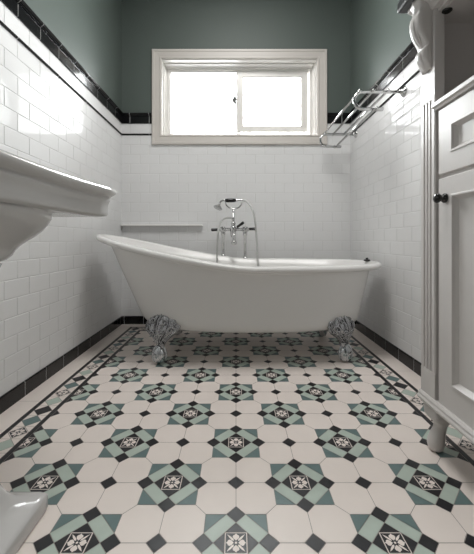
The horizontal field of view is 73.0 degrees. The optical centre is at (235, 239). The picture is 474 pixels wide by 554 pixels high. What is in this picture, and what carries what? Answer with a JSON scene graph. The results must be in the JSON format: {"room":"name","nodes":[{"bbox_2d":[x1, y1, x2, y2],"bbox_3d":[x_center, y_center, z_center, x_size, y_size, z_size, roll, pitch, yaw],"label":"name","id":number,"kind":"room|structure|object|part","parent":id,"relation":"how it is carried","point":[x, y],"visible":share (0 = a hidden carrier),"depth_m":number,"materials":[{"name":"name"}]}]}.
{"room":"bathroom","nodes":[
{"label":"bathroom","id":0,"kind":"room"},
{"bbox_2d":[0,0,121,395],"bbox_3d":[-0.893,-0.720,0.550,0.004,2.750,3.900,0,0,0],"label":"wall","id":1,"kind":"structure","parent":0,"point":[62,286],"depth_m":1.63,"materials":[{"name":"tile"}]},
{"bbox_2d":[0,316,121,413],"bbox_3d":[-0.890,0.624,0.550,0.010,0.062,3.900,0,0,0],"label":"baseboard","id":2,"kind":"structure","parent":1,"relation":"attached to","point":[21,390],"depth_m":1.53,"materials":[{"name":"black tile"}]},
{"bbox_2d":[0,20,121,134],"bbox_3d":[-0.889,-0.824,0.550,0.011,0.013,3.900,0,0,0],"label":"trim","id":3,"kind":"structure","parent":1,"relation":"attached to","point":[11,32],"depth_m":1.53,"materials":[{"name":"black tile"}]},
{"bbox_2d":[0,0,122,122],"bbox_3d":[-0.883,-0.949,0.550,0.024,0.080,3.900,0,0,0],"label":"trim","id":4,"kind":"structure","parent":1,"relation":"attached to","point":[20,9],"depth_m":1.59,"materials":[{"name":"black tile"}]},
{"bbox_2d":[121,0,350,315],"bbox_3d":[0.000,-0.720,2.498,1.790,2.750,0.004,0,0,0],"label":"wall","id":5,"kind":"structure","parent":0,"point":[298,196],"depth_m":2.50,"materials":[{"name":"tile"}]},
{"bbox_2d":[122,316,147,323],"bbox_3d":[0.000,0.624,2.495,1.770,0.062,0.010,0,0,0],"label":"baseboard","id":6,"kind":"structure","parent":5,"relation":"attached to","point":[125,319],"depth_m":2.49,"materials":[{"name":"black tile"}]},
{"bbox_2d":[122,134,151,134],"bbox_3d":[0.000,-0.824,2.494,1.790,0.013,0.011,0,0,0],"label":"trim","id":7,"kind":"structure","parent":5,"relation":"attached to","point":[122,134],"depth_m":2.49,"materials":[{"name":"black tile"}]},
{"bbox_2d":[121,224,202,225],"bbox_3d":[-0.573,-0.114,2.479,0.632,0.016,0.035,0,0,0],"label":"wall shelf","id":8,"kind":"object","parent":5,"relation":"attached to","point":[121,224],"visible":1,"depth_m":2.46,"materials":[{"name":"white ceramic"}]},
{"bbox_2d":[121,113,349,123],"bbox_3d":[0.000,-0.949,2.488,1.790,0.080,0.024,0,0,0],"label":"trim","id":9,"kind":"structure","parent":5,"relation":"attached to","point":[127,118],"depth_m":2.49,"materials":[{"name":"black tile"}]},
{"bbox_2d":[152,49,326,144],"bbox_3d":[0.027,-1.113,2.565,1.364,0.742,0.170,0,0,0],"label":"window","id":10,"kind":"structure","parent":5,"relation":"in","point":[309,66],"depth_m":2.49,"materials":[{"name":"white paint"}]},
{"bbox_3d":[0.028,-1.110,2.615,1.179,0.564,0.060,0,0,0],"label":"frame","id":11,"kind":"part","parent":10,"relation":"part of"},
{"bbox_3d":[0.293,-1.122,2.600,0.577,0.502,0.024,0,0,0],"label":"sash","id":12,"kind":"part","parent":10,"relation":"part of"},
{"bbox_2d":[0,324,473,553],"bbox_3d":[0.000,0.655,0.550,1.790,0.001,3.900,0,0,0],"label":"floor","id":13,"kind":"structure","parent":0,"point":[232,443],"depth_m":0.98,"materials":[{"name":"tile"}]},
{"bbox_2d":[0,149,115,553],"bbox_3d":[-0.642,0.244,0.660,0.495,0.821,0.812,0,0,0],"label":"pedestal sink","id":14,"kind":"object","parent":13,"relation":"on","point":[31,193],"visible":1,"depth_m":0.73,"materials":[{"name":"white ceramic"}]},
{"bbox_2d":[0,149,115,261],"bbox_3d":[-0.642,-0.055,0.660,0.495,0.222,0.812,0,0,0],"label":"basin","id":15,"kind":"object","parent":14,"relation":"in","point":[31,193],"depth_m":0.74,"materials":[{"name":"white ceramic"}]},
{"bbox_2d":[96,234,381,363],"bbox_3d":[0.016,0.310,1.950,1.690,0.690,0.788,0,0,0],"label":"bathtub","id":16,"kind":"object","parent":13,"relation":"on","point":[177,290],"visible":1,"depth_m":1.66,"materials":[{"name":"white ceramic"}]},
{"bbox_2d":[211,198,260,266],"bbox_3d":[-0.003,0.008,2.252,0.356,0.618,0.183,0,0,0],"label":"shower mixer","id":17,"kind":"object","parent":16,"relation":"attached to","point":[233,228],"visible":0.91,"depth_m":2.30,"materials":[{"name":"silver metal"}]},
{"bbox_3d":[-0.014,-0.024,2.254,0.040,0.113,0.112,0,0,0],"label":"spout","id":18,"kind":"part","parent":17,"relation":"part of","materials":[{"name":"silver metal"}]},
{"bbox_2d":[397,0,473,452],"bbox_3d":[0.710,-0.064,0.691,0.355,1.438,0.742,0,0,0],"label":"cabinet","id":19,"kind":"object","parent":13,"relation":"on","point":[441,31],"visible":1,"depth_m":0.95,"materials":[{"name":"white paint"}]},
{"bbox_3d":[0.724,-0.724,0.695,0.327,0.047,0.698,0,0,0],"label":"cornice","id":20,"kind":"part","parent":19,"relation":"part of","materials":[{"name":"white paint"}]},
{"bbox_3d":[0.632,0.583,0.998,0.068,0.144,0.072,0,0,0],"label":"leg","id":21,"kind":"part","parent":19,"relation":"part of","materials":[{"name":"white paint"}]},
{"bbox_3d":[0.588,-0.121,0.924,0.032,0.029,0.029,0,0,0],"label":"knob","id":22,"kind":"part","parent":19,"relation":"part of","materials":[{"name":"black metal"}]},
{"bbox_3d":[0.738,0.498,0.695,0.299,0.030,0.692,0,0,0],"label":"moulding","id":23,"kind":"part","parent":19,"relation":"part of","materials":[{"name":"white paint"}]},
{"bbox_3d":[0.603,-0.403,0.700,0.018,0.024,0.548,0,0,0],"label":"ledge moulding","id":24,"kind":"part","parent":19,"relation":"part of","materials":[{"name":"white paint"}]},
{"bbox_3d":[0.612,-0.289,0.701,0.021,0.192,0.508,0,0,0],"label":"drawer","id":25,"kind":"part","parent":19,"relation":"part of","materials":[{"name":"white paint"}]},
{"bbox_3d":[0.612,0.153,0.701,0.021,0.668,0.508,0,0,0],"label":"door","id":26,"kind":"part","parent":19,"relation":"part of","materials":[{"name":"white paint"}]},
{"bbox_2d":[350,0,420,362],"bbox_3d":[0.893,-0.720,0.550,0.004,2.750,3.900,0,0,0],"label":"wall","id":27,"kind":"structure","parent":0,"point":[385,154],"depth_m":1.90,"materials":[{"name":"tile"}]},
{"bbox_2d":[319,86,406,147],"bbox_3d":[0.756,-0.747,2.035,0.276,0.130,0.734,0,0,0],"label":"towel rack","id":28,"kind":"object","parent":27,"relation":"attached to","point":[403,91],"visible":1,"depth_m":1.82,"materials":[{"name":"silver metal"}]},
{"bbox_3d":[0.754,-0.738,2.375,0.273,0.111,0.022,0,0,0],"label":"bracket arm","id":29,"kind":"part","parent":28,"relation":"part of","materials":[{"name":"silver metal"}]},
{"bbox_3d":[0.650,-0.785,2.035,0.018,0.018,0.724,0,0,0],"label":"rod","id":30,"kind":"part","parent":28,"relation":"part of","materials":[{"name":"silver metal"}]},
{"bbox_3d":[0.722,-0.786,2.035,0.018,0.018,0.724,0,0,0],"label":"rod","id":31,"kind":"part","parent":28,"relation":"part of","materials":[{"name":"silver metal"}]},
{"bbox_3d":[0.738,-0.693,2.035,0.018,0.018,0.724,0,0,0],"label":"rod","id":32,"kind":"part","parent":28,"relation":"part of","materials":[{"name":"silver metal"}]},
{"bbox_3d":[0.800,-0.786,2.035,0.018,0.018,0.724,0,0,0],"label":"rod","id":33,"kind":"part","parent":28,"relation":"part of","materials":[{"name":"silver metal"}]},
{"bbox_3d":[0.754,-0.738,1.695,0.273,0.111,0.022,0,0,0],"label":"bracket arm","id":34,"kind":"part","parent":28,"relation":"part of","materials":[{"name":"silver metal"}]},
{"bbox_2d":[349,42,417,123],"bbox_3d":[0.883,-0.949,0.550,0.024,0.080,3.900,0,0,0],"label":"trim","id":35,"kind":"structure","parent":27,"relation":"attached to","point":[407,56],"depth_m":1.82,"materials":[{"name":"black tile"}]},
{"bbox_2d":[352,70,419,132],"bbox_3d":[0.889,-0.824,0.550,0.011,0.013,3.900,0,0,0],"label":"trim","id":36,"kind":"structure","parent":27,"relation":"attached to","point":[418,71],"depth_m":1.81,"materials":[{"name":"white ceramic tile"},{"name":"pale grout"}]},
{"bbox_2d":[354,320,420,376],"bbox_3d":[0.890,0.624,0.550,0.010,0.062,3.900,0,0,0],"label":"baseboard","id":37,"kind":"structure","parent":27,"relation":"attached to","point":[410,362],"depth_m":1.82,"materials":[{"name":"black tile"}]}
]}

